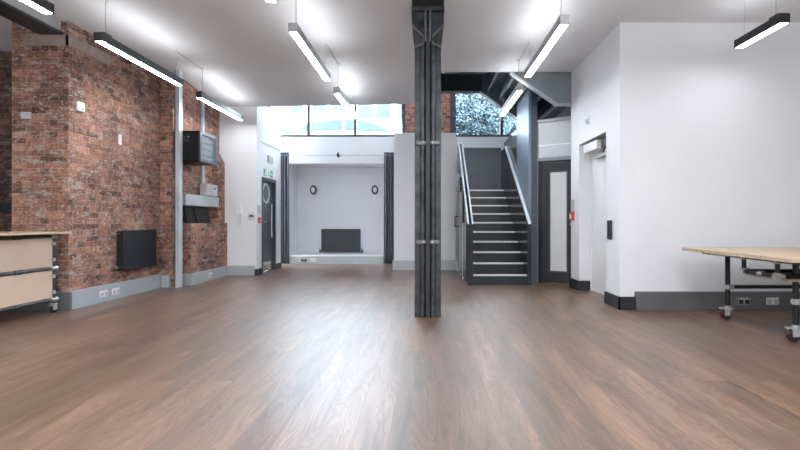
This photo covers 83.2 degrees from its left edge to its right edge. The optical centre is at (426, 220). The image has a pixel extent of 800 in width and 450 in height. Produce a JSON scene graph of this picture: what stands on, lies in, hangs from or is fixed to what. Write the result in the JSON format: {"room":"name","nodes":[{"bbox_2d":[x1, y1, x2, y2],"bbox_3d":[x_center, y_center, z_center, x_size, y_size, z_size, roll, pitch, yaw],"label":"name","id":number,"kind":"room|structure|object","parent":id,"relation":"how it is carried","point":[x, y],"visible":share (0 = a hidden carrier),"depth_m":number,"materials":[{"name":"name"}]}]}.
{"room":"empty studio space","nodes":[
{"label":"empty studio space","id":0,"kind":"room"},
{"bbox_2d":[0,51,11,276],"bbox_3d":[-6.165,-0.685,6.670,2.070,3.570,0.260,0,0,0],"label":"wall","id":1,"kind":"structure","parent":0,"point":[5,56],"depth_m":6.54,"materials":[{"name":"brick"}]},
{"bbox_2d":[0,203,11,210],"bbox_3d":[-6.125,-0.200,6.490,1.050,0.120,0.100,0,0,0],"label":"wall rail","id":2,"kind":"object","parent":1,"relation":"attached to","point":[3,206],"visible":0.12,"depth_m":6.44,"materials":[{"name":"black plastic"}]},
{"bbox_2d":[160,72,173,286],"bbox_3d":[-4.485,-0.685,7.535,0.530,3.570,0.130,0,0,0],"label":"wall","id":3,"kind":"structure","parent":0,"point":[166,87],"depth_m":7.47,"materials":[{"name":"red brick"}]},
{"bbox_2d":[161,275,170,287],"bbox_3d":[-4.317,1.000,7.445,0.135,0.200,0.050,0,0,0],"label":"baseboard","id":4,"kind":"structure","parent":3,"relation":"attached to","point":[165,279],"depth_m":7.42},
{"bbox_2d":[183,79,226,273],"bbox_3d":[-4.395,-0.685,8.350,0.710,3.570,1.500,0,0,0],"label":"wall","id":5,"kind":"structure","parent":0,"point":[204,244],"depth_m":8.23,"materials":[{"name":"red brick"}]},
{"bbox_2d":[183,207,195,222],"bbox_3d":[-4.146,-0.105,7.856,0.066,0.287,0.289,0,0,0],"label":"panel","id":6,"kind":"object","parent":5,"relation":"on","point":[188,211],"visible":0.83,"depth_m":7.84,"materials":[{"name":"black metal"}]},
{"bbox_2d":[183,131,216,165],"bbox_3d":[-3.980,-1.245,7.768,0.440,0.510,0.605,0,0,0],"label":"heater","id":7,"kind":"object","parent":5,"relation":"attached to","point":[199,147],"visible":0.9,"depth_m":7.50,"materials":[{"name":"grey metal"}]},
{"bbox_2d":[183,194,218,206],"bbox_3d":[-4.260,-0.365,8.200,0.380,0.190,1.200,0,0,0],"label":"lintel","id":8,"kind":"object","parent":5,"relation":"attached to","point":[189,200],"visible":0.65,"depth_m":8.09,"materials":[{"name":"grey metal"}]},
{"bbox_2d":[200,184,217,196],"bbox_3d":[-4.091,-0.575,8.460,0.147,0.220,0.440,0,0,0],"label":"box","id":9,"kind":"object","parent":8,"relation":"on","point":[210,190],"visible":0.94,"depth_m":8.33,"materials":[{"name":"grey plastic"}]},
{"bbox_2d":[193,207,210,222],"bbox_3d":[-4.146,-0.105,8.296,0.066,0.287,0.529,0,0,0],"label":"panel","id":10,"kind":"object","parent":5,"relation":"on","point":[201,214],"visible":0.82,"depth_m":8.26,"materials":[{"name":"black metal"}]},
{"bbox_2d":[201,101,204,183],"bbox_3d":[-4.183,-1.520,8.390,0.035,1.660,0.080,0,0,0],"label":"cable conduit","id":11,"kind":"object","parent":5,"relation":"attached to","point":[202,102],"visible":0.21,"depth_m":8.35,"materials":[{"name":"grey metal"}]},
{"bbox_2d":[183,266,227,285],"bbox_3d":[-4.100,1.000,8.360,0.200,0.200,1.400,0,0,0],"label":"baseboard","id":12,"kind":"structure","parent":5,"relation":"attached to","point":[198,277],"depth_m":8.05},
{"bbox_2d":[219,106,260,268],"bbox_3d":[-4.095,-0.685,9.200,1.310,3.570,0.200,0,0,0],"label":"wall","id":13,"kind":"structure","parent":0,"point":[239,141],"depth_m":9.10,"materials":[{"name":"white paint"}]},
{"bbox_2d":[237,202,241,224],"bbox_3d":[-3.780,-0.149,9.065,0.090,0.462,0.070,0,0,0],"label":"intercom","id":14,"kind":"object","parent":13,"relation":"attached to","point":[239,206],"visible":1,"depth_m":9.06,"materials":[{"name":"white plastic"}]},
{"bbox_2d":[228,266,254,275],"bbox_3d":[-3.735,1.000,9.080,0.530,0.200,0.040,0,0,0],"label":"baseboard","id":15,"kind":"structure","parent":13,"relation":"attached to","point":[232,270],"depth_m":9.06,"materials":[{"name":"grey paint"}]},
{"bbox_2d":[248,214,254,219],"bbox_3d":[-3.550,-0.085,9.094,0.140,0.130,0.012,0,0,0],"label":"wall sign","id":16,"kind":"object","parent":13,"relation":"attached to","point":[250,216],"visible":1,"depth_m":9.09,"materials":[{"name":"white plastic"}]},
{"bbox_2d":[261,106,284,267],"bbox_3d":[-3.595,-1.275,10.100,0.310,4.750,1.600,0,0,0],"label":"wall","id":17,"kind":"structure","parent":0,"point":[270,120],"depth_m":10.15,"materials":[{"name":"white paint"}]},
{"bbox_2d":[263,168,272,177],"bbox_3d":[-3.433,-1.030,9.740,0.014,0.160,0.560,0,0,0],"label":"exit sign","id":18,"kind":"object","parent":17,"relation":"attached to","point":[268,173],"visible":1,"depth_m":9.68,"materials":[{"name":"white plastic"}]},
{"bbox_2d":[255,262,280,275],"bbox_3d":[-3.445,1.035,9.815,0.050,0.130,1.530,0,0,0],"label":"baseboard","id":19,"kind":"structure","parent":17,"relation":"attached to","point":[278,265],"depth_m":9.24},
{"bbox_2d":[262,177,275,273],"bbox_3d":[-3.502,0.090,9.790,0.196,2.020,0.860,0,0,0],"label":"door","id":20,"kind":"structure","parent":17,"relation":"in","point":[268,185],"depth_m":9.88,"materials":[{"name":"wood"}]},
{"bbox_2d":[268,155,272,163],"bbox_3d":[-3.422,-1.340,9.845,0.035,0.160,0.290,0,0,0],"label":"emergency light","id":21,"kind":"object","parent":17,"relation":"attached to","point":[270,158],"visible":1,"depth_m":9.79,"materials":[{"name":"grey plastic"}]},
{"bbox_2d":[173,72,414,106],"bbox_3d":[-2.550,-2.520,8.380,5.300,0.400,1.840,0,0,0],"label":"ceiling","id":22,"kind":"structure","parent":0,"point":[257,89],"depth_m":8.12,"materials":[{"name":"paint"}]},
{"bbox_2d":[281,137,508,263],"bbox_3d":[-1.100,-0.525,12.000,10.200,3.250,1.000,0,0,0],"label":"wall","id":23,"kind":"structure","parent":0,"point":[344,198],"depth_m":12.30,"materials":[{"name":"white paint"}]},
{"bbox_2d":[310,185,316,193],"bbox_3d":[-3.100,-0.850,12.248,0.180,0.250,0.105,0,0,0],"label":"wall light","id":24,"kind":"object","parent":23,"relation":"attached to","point":[313,189],"visible":1,"depth_m":12.23,"materials":[{"name":"metal"}]},
{"bbox_2d":[281,152,389,157],"bbox_3d":[-2.305,-1.655,11.381,3.090,0.130,0.238,0,0,0],"label":"pole","id":25,"kind":"object","parent":23,"relation":"attached to","point":[337,155],"visible":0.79,"depth_m":11.29,"materials":[{"name":"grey metal"}]},
{"bbox_2d":[281,152,288,263],"bbox_3d":[-3.601,-0.325,11.297,0.299,2.790,0.123,0,0,0],"label":"curtain","id":26,"kind":"object","parent":25,"relation":"hanging from","point":[284,159],"visible":0.76,"depth_m":11.26,"materials":[{"name":"grey fabric"}]},
{"bbox_2d":[384,152,393,263],"bbox_3d":[-0.951,-0.325,11.297,0.278,2.790,0.123,0,0,0],"label":"curtain","id":27,"kind":"object","parent":25,"relation":"hanging from","point":[388,160],"visible":0.93,"depth_m":11.27,"materials":[{"name":"grey fabric"}]},
{"bbox_2d":[289,256,384,263],"bbox_3d":[-2.325,1.000,11.480,2.550,0.200,0.040,0,0,0],"label":"baseboard","id":28,"kind":"structure","parent":23,"relation":"attached to","point":[292,259],"depth_m":11.46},
{"bbox_2d":[319,229,362,252],"bbox_3d":[-2.330,0.547,12.235,1.196,0.665,0.130,0,0,0],"label":"radiator","id":29,"kind":"object","parent":23,"relation":"attached to","point":[332,240],"visible":1,"depth_m":12.17,"materials":[{"name":"metal"}]},
{"bbox_2d":[281,104,404,136],"bbox_3d":[-2.780,-2.875,11.575,4.440,1.450,0.130,0,0,0],"label":"window","id":30,"kind":"structure","parent":23,"relation":"in","point":[403,105],"depth_m":11.56,"materials":[{"name":"black metal"}]},
{"bbox_2d":[372,185,377,193],"bbox_3d":[-1.420,-0.850,12.248,0.180,0.250,0.105,0,0,0],"label":"wall light","id":31,"kind":"object","parent":23,"relation":"attached to","point":[374,188],"visible":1,"depth_m":12.23,"materials":[{"name":"metal"}]},
{"bbox_2d":[450,94,510,136],"bbox_3d":[2.195,-2.875,11.575,3.210,1.450,0.130,0,0,0],"label":"window","id":32,"kind":"structure","parent":23,"relation":"in","point":[452,96],"depth_m":11.56,"materials":[{"name":"black metal"}]},
{"bbox_2d":[0,264,799,449],"bbox_3d":[0.000,1.200,3.800,14.400,0.200,17.600,0,0,0],"label":"floor","id":33,"kind":"structure","parent":0,"point":[290,356],"depth_m":3.40,"materials":[{"name":"brown wood"}]},
{"bbox_2d":[0,231,71,312],"bbox_3d":[-4.770,0.614,4.300,0.860,0.971,2.400,0,0,0],"label":"workbench","id":34,"kind":"object","parent":33,"relation":"on","point":[21,253],"visible":1,"depth_m":5.05,"materials":[{"name":"wood"}]},
{"bbox_2d":[12,21,159,291],"bbox_3d":[-4.780,-0.685,6.515,0.700,3.570,1.910,0,0,0],"label":"wall pier","id":35,"kind":"object","parent":33,"relation":"on","point":[71,171],"visible":0.71,"depth_m":5.82,"materials":[{"name":"red brick"}]},
{"bbox_2d":[21,112,31,118],"bbox_3d":[-4.947,-1.302,5.555,0.125,0.085,0.020,0,0,0],"label":"cover plate","id":36,"kind":"object","parent":35,"relation":"attached to","point":[24,115],"visible":1,"depth_m":5.54,"materials":[{"name":"grey plastic"}]},
{"bbox_2d":[9,292,71,310],"bbox_3d":[-4.758,0.988,5.537,0.745,0.225,0.045,0,0,0],"label":"baseboard","id":37,"kind":"object","parent":35,"relation":"attached to","point":[64,302],"visible":0.53,"depth_m":5.51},
{"bbox_2d":[23,34,109,64],"bbox_3d":[-4.701,-2.240,5.916,0.558,0.140,0.728,0,0,0],"label":"trim","id":38,"kind":"structure","parent":35,"relation":"attached to","point":[67,39],"depth_m":5.55,"materials":[{"name":"stone"}]},
{"bbox_2d":[76,101,84,112],"bbox_3d":[-4.408,-1.452,5.725,0.044,0.125,0.110,0,0,0],"label":"wall sensor","id":39,"kind":"object","parent":35,"relation":"attached to","point":[80,106],"visible":1,"depth_m":5.70,"materials":[{"name":"white plastic"}]},
{"bbox_2d":[100,290,107,297],"bbox_3d":[-4.378,0.985,6.100,0.013,0.086,0.150,0,0,0],"label":"power socket","id":40,"kind":"object","parent":35,"relation":"attached to","point":[104,293],"visible":1,"depth_m":6.10,"materials":[{"name":"white plastic"}]},
{"bbox_2d":[70,274,160,309],"bbox_3d":[-4.407,0.988,6.490,0.045,0.225,1.860,0,0,0],"label":"baseboard","id":41,"kind":"structure","parent":35,"relation":"attached to","point":[81,298],"depth_m":6.31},
{"bbox_2d":[112,287,119,294],"bbox_3d":[-4.378,0.985,6.340,0.013,0.086,0.150,0,0,0],"label":"power socket","id":42,"kind":"object","parent":35,"relation":"attached to","point":[114,290],"visible":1,"depth_m":6.32,"materials":[{"name":"white plastic"}]},
{"bbox_2d":[118,134,121,144],"bbox_3d":[-4.425,-1.173,6.480,0.020,0.145,0.060,0,0,0],"label":"wall plate","id":43,"kind":"object","parent":35,"relation":"attached to","point":[119,135],"visible":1,"depth_m":6.47,"materials":[{"name":"white plastic"}]},
{"bbox_2d":[116,229,156,270],"bbox_3d":[-4.378,0.422,6.772,0.105,0.575,0.855,0,0,0],"label":"radiator","id":44,"kind":"object","parent":35,"relation":"attached to","point":[136,249],"visible":1,"depth_m":6.70,"materials":[{"name":"black metal"}]},
{"bbox_2d":[173,70,182,287],"bbox_3d":[-4.105,-0.685,7.409,0.110,3.570,0.118,0,0,0],"label":"steel post","id":45,"kind":"object","parent":33,"relation":"on","point":[178,90],"visible":1,"depth_m":7.37,"materials":[{"name":"metal"}]},
{"bbox_2d":[394,133,455,259],"bbox_3d":[-0.045,-0.440,10.800,1.390,3.080,1.400,0,0,0],"label":"wall pier","id":46,"kind":"object","parent":33,"relation":"on","point":[404,143],"visible":0.57,"depth_m":10.10,"materials":[{"name":"white paint"}]},
{"bbox_2d":[393,260,456,269],"bbox_3d":[-0.045,0.990,10.080,1.450,0.220,0.040,0,0,0],"label":"baseboard","id":47,"kind":"object","parent":46,"relation":"attached to","point":[397,264],"visible":0.65,"depth_m":10.06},
{"bbox_2d":[411,6,443,317],"bbox_3d":[0.010,-0.672,5.262,0.376,3.545,0.336,0,0,0],"label":"steel column","id":48,"kind":"structure","parent":33,"relation":"on","point":[427,21],"depth_m":5.13,"materials":[{"name":"metal"}]},
{"bbox_2d":[454,130,530,284],"bbox_3d":[1.219,-0.365,9.550,1.242,2.930,3.700,0,0,0],"label":"staircase","id":49,"kind":"structure","parent":33,"relation":"on","point":[491,205],"depth_m":8.86,"materials":[{"name":"grey metal"}]},
{"bbox_2d":[517,88,536,282],"bbox_3d":[1.870,-0.710,8.470,0.150,3.620,1.060,0,0,0],"label":"steel pillar","id":50,"kind":"structure","parent":33,"relation":"on","point":[527,105],"depth_m":7.95,"materials":[{"name":"metal"}]},
{"bbox_2d":[682,247,799,341],"bbox_3d":[4.559,0.702,4.385,3.282,0.797,1.530,0,0,0],"label":"worktable","id":51,"kind":"object","parent":33,"relation":"on","point":[777,255],"visible":1,"depth_m":4.37,"materials":[{"name":"brown wood"}]},
{"bbox_2d":[746,273,799,281],"bbox_3d":[4.360,0.533,4.280,2.280,0.023,0.520,0,0,0],"label":"shelf","id":52,"kind":"object","parent":51,"relation":"attached to","point":[785,278],"depth_m":4.05,"materials":[{"name":"brown wood"}]},
{"bbox_2d":[0,0,799,71],"bbox_3d":[0.000,-2.595,1.230,14.400,0.250,12.460,0,0,0],"label":"ceiling","id":53,"kind":"structure","parent":0,"point":[214,35],"depth_m":5.66,"materials":[{"name":"paint"}]},
{"bbox_2d":[0,0,62,34],"bbox_3d":[-4.635,-2.385,0.428,0.290,0.170,10.256,0,0,0],"label":"steel beam","id":54,"kind":"structure","parent":53,"relation":"attached to","point":[16,11],"depth_m":5.19,"materials":[{"name":"metal"}]},
{"bbox_2d":[20,0,53,13],"bbox_3d":[-3.600,-2.220,3.470,0.094,0.500,1.644,0,0,0],"label":"pendant light","id":55,"kind":"object","parent":53,"relation":"hanging from","point":[44,6],"visible":1,"depth_m":4.17,"materials":[{"name":"white plastic"}]},
{"bbox_2d":[93,0,182,85],"bbox_3d":[-3.600,-2.220,5.740,0.094,0.500,1.644,0,0,0],"label":"pendant light","id":56,"kind":"object","parent":53,"relation":"hanging from","point":[102,38],"visible":1,"depth_m":5.45,"materials":[{"name":"white plastic"}]},
{"bbox_2d":[96,41,181,85],"bbox_3d":[-3.600,-1.980,5.740,0.072,0.020,1.612,0,0,0],"label":"diffuser","id":57,"kind":"object","parent":56,"relation":"attached to","point":[110,45],"depth_m":5.60,"materials":[{"name":"white plastic"}]},
{"bbox_2d":[175,51,242,120],"bbox_3d":[-3.650,-2.220,7.681,0.094,0.500,2.301,0,0,0],"label":"pendant light","id":58,"kind":"object","parent":53,"relation":"hanging from","point":[201,95],"visible":1,"depth_m":7.67,"materials":[{"name":"white plastic"}]},
{"bbox_2d":[198,98,240,119],"bbox_3d":[-3.650,-1.980,8.010,0.072,0.020,1.612,0,0,0],"label":"diffuser","id":59,"kind":"object","parent":58,"relation":"attached to","point":[207,100],"depth_m":7.91,"materials":[{"name":"white plastic"}]},
{"bbox_2d":[266,0,276,2],"bbox_3d":[-1.400,-2.220,3.250,0.094,0.500,1.644,0,0,0],"label":"pendant light","id":60,"kind":"object","parent":53,"relation":"hanging from","point":[267,1],"visible":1,"depth_m":4.04,"materials":[{"name":"white plastic"}]},
{"bbox_2d":[288,23,330,80],"bbox_3d":[-1.400,-2.220,5.510,0.094,0.500,1.644,0,0,0],"label":"pendant light","id":61,"kind":"object","parent":53,"relation":"hanging from","point":[294,29],"visible":1,"depth_m":5.23,"materials":[{"name":"white plastic"}]},
{"bbox_2d":[326,45,355,117],"bbox_3d":[-1.400,-2.220,7.471,0.094,0.500,2.321,0,0,0],"label":"pendant light","id":62,"kind":"object","parent":53,"relation":"hanging from","point":[337,92],"visible":1,"depth_m":7.39,"materials":[{"name":"white plastic"}]},
{"bbox_2d":[335,94,355,117],"bbox_3d":[-1.400,-1.980,7.790,0.072,0.020,1.652,0,0,0],"label":"diffuser","id":63,"kind":"object","parent":62,"relation":"attached to","point":[340,97],"depth_m":7.68,"materials":[{"name":"white plastic"}]},
{"bbox_2d":[412,0,443,5],"bbox_3d":[0.010,-2.460,0.365,0.360,0.030,10.130,0,0,0],"label":"steel beam","id":64,"kind":"structure","parent":53,"relation":"attached to","point":[414,2],"depth_m":5.05,"materials":[{"name":"black metal"}]},
{"bbox_2d":[500,40,530,115],"bbox_3d":[1.410,-2.245,7.292,0.094,0.550,2.281,0,0,0],"label":"pendant light","id":65,"kind":"object","parent":53,"relation":"hanging from","point":[519,88],"visible":1,"depth_m":7.24,"materials":[{"name":"white plastic"}]},
{"bbox_2d":[500,91,521,115],"bbox_3d":[1.410,-1.980,7.610,0.072,0.020,1.612,0,0,0],"label":"diffuser","id":66,"kind":"object","parent":65,"relation":"attached to","point":[516,94],"depth_m":7.54,"materials":[{"name":"white plastic"}]},
{"bbox_2d":[524,0,568,76],"bbox_3d":[1.380,-2.220,5.340,0.094,0.500,1.664,0,0,0],"label":"pendant light","id":67,"kind":"object","parent":53,"relation":"hanging from","point":[562,22],"visible":1,"depth_m":5.04,"materials":[{"name":"white plastic"}]},
{"bbox_2d":[525,25,567,76],"bbox_3d":[1.380,-1.980,5.340,0.072,0.020,1.632,0,0,0],"label":"diffuser","id":68,"kind":"object","parent":67,"relation":"attached to","point":[558,30],"depth_m":5.17,"materials":[{"name":"white plastic"}]},
{"bbox_2d":[734,0,789,48],"bbox_3d":[3.560,-2.220,4.810,0.094,0.500,0.684,0,0,0],"label":"pendant light","id":69,"kind":"object","parent":53,"relation":"hanging from","point":[778,20],"visible":1,"depth_m":4.71,"materials":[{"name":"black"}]},
{"bbox_2d":[737,23,787,47],"bbox_3d":[3.560,-1.980,4.810,0.072,0.020,0.652,0,0,0],"label":"diffuser","id":70,"kind":"object","parent":69,"relation":"attached to","point":[771,27],"depth_m":4.78,"materials":[{"name":"white plastic"}]},
{"bbox_2d":[405,94,449,132],"bbox_3d":[0.015,-2.900,11.850,1.150,1.500,0.700,0,0,0],"label":"wall pillar","id":71,"kind":"structure","parent":0,"point":[445,98],"depth_m":11.50,"materials":[{"name":"brick"}]},
{"bbox_2d":[541,106,570,162],"bbox_3d":[2.875,-1.250,9.350,1.850,4.700,0.100,0,0,0],"label":"wall","id":72,"kind":"structure","parent":0,"point":[567,112],"depth_m":9.30,"materials":[{"name":"grey paint"}]},
{"bbox_2d":[441,72,571,120],"bbox_3d":[1.305,-2.761,8.380,2.370,1.678,1.880,0,0,0],"label":"staircase","id":73,"kind":"structure","parent":72,"relation":"attached to","point":[552,89],"depth_m":8.45,"materials":[{"name":"grey metal"}]},
{"bbox_2d":[537,116,570,283],"bbox_3d":[2.314,-0.343,7.771,0.859,2.885,0.114,0,0,31],"label":"door","id":74,"kind":"structure","parent":72,"relation":"in","point":[553,134],"depth_m":7.83,"materials":[{"name":"grey paint"}]},
{"bbox_2d":[571,23,635,296],"bbox_3d":[2.500,-0.685,6.550,0.200,3.570,1.900,0,0,0],"label":"wall","id":75,"kind":"structure","parent":0,"point":[603,85],"depth_m":5.85,"materials":[{"name":"white paint"}]},
{"bbox_2d":[569,212,573,219],"bbox_3d":[2.374,-0.080,7.385,0.051,0.140,0.130,0,0,0],"label":"fire alarm call point","id":76,"kind":"object","parent":75,"relation":"attached to","point":[571,214],"visible":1,"depth_m":7.33,"materials":[{"name":"red plastic"}]},
{"bbox_2d":[571,200,573,210],"bbox_3d":[2.382,-0.260,7.370,0.035,0.180,0.080,0,0,0],"label":"reader","id":77,"kind":"object","parent":75,"relation":"attached to","point":[572,201],"visible":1,"depth_m":7.33,"materials":[{"name":"grey plastic"}]},
{"bbox_2d":[569,277,589,290],"bbox_3d":[2.473,1.020,7.303,0.195,0.160,0.445,0,0,0],"label":"baseboard","id":78,"kind":"structure","parent":75,"relation":"attached to","point":[578,285],"depth_m":7.08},
{"bbox_2d":[585,117,589,123],"bbox_3d":[2.373,-1.490,6.675,0.055,0.100,0.090,0,0,0],"label":"wall sensor","id":79,"kind":"object","parent":75,"relation":"attached to","point":[587,120],"visible":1,"depth_m":6.64,"materials":[{"name":"white plastic"}]},
{"bbox_2d":[584,138,605,294],"bbox_3d":[2.535,-0.050,6.565,0.210,2.300,1.070,0,0,0],"label":"door","id":80,"kind":"structure","parent":75,"relation":"in","point":[596,149],"depth_m":6.79,"materials":[{"name":"white paint"}]},
{"bbox_2d":[607,220,611,239],"bbox_3d":[2.385,0.115,5.880,0.030,0.250,0.100,0,0,0],"label":"control plate","id":81,"kind":"object","parent":75,"relation":"attached to","point":[609,222],"visible":1,"depth_m":5.84,"materials":[{"name":"black plastic"}]},
{"bbox_2d":[604,291,634,309],"bbox_3d":[2.478,1.020,5.803,0.205,0.160,0.455,0,0,0],"label":"baseboard","id":82,"kind":"structure","parent":75,"relation":"attached to","point":[620,303],"depth_m":5.58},
{"bbox_2d":[636,23,799,290],"bbox_3d":[4.900,-0.685,5.700,4.600,3.570,0.200,0,0,0],"label":"wall","id":83,"kind":"structure","parent":0,"point":[718,124],"depth_m":5.60,"materials":[{"name":"white paint"}]},
{"bbox_2d":[634,291,799,309],"bbox_3d":[4.740,0.988,5.570,4.320,0.225,0.060,0,0,0],"label":"baseboard","id":84,"kind":"structure","parent":83,"relation":"attached to","point":[644,300],"depth_m":5.54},
{"bbox_2d":[738,298,749,304],"bbox_3d":[3.900,0.985,5.534,0.150,0.086,0.013,0,0,0],"label":"power socket","id":85,"kind":"object","parent":83,"relation":"attached to","point":[741,301],"visible":1,"depth_m":5.53,"materials":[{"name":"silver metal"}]},
{"bbox_2d":[766,298,778,304],"bbox_3d":[4.250,0.985,5.534,0.150,0.086,0.013,0,0,0],"label":"power socket","id":86,"kind":"object","parent":83,"relation":"attached to","point":[769,301],"visible":1,"depth_m":5.53,"materials":[{"name":"white plastic"}]},
{"label":"outside","id":87,"kind":"structure","parent":0,"visible":0},
{"bbox_3d":[-1.000,-2.000,26.250,26.000,0.200,27.500,0,0,0],"label":"ground","id":88,"kind":"structure","parent":87,"visible":0},
{"bbox_2d":[281,118,395,134],"bbox_3d":[-3.073,-2.840,16.387,4.632,1.480,1.625,0,0,0],"label":"car","id":89,"kind":"object","parent":88,"relation":"on","point":[331,126],"visible":0.2,"depth_m":15.60,"materials":[{"name":"white glass"}]},
{"bbox_2d":[281,104,401,133],"bbox_3d":[-5.750,-5.600,25.350,16.500,7.000,1.300,0,0,0],"label":"building","id":90,"kind":"structure","parent":88,"relation":"on","point":[389,116],"depth_m":24.96,"materials":[{"name":"white"}]},
{"bbox_2d":[456,94,515,134],"bbox_3d":[1.750,-3.516,15.801,2.873,2.847,2.018,0,0,3],"label":"tree","id":91,"kind":"object","parent":88,"relation":"on","point":[468,106],"visible":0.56,"depth_m":15.19,"materials":[{"name":"green plant"}]},
{"bbox_2d":[477,115,516,134],"bbox_3d":[3.296,-3.771,17.598,3.024,3.354,2.213,0,0,-12],"label":"tree","id":92,"kind":"object","parent":88,"relation":"on","point":[514,127],"visible":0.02,"depth_m":16.99,"materials":[{"name":"green plant"}]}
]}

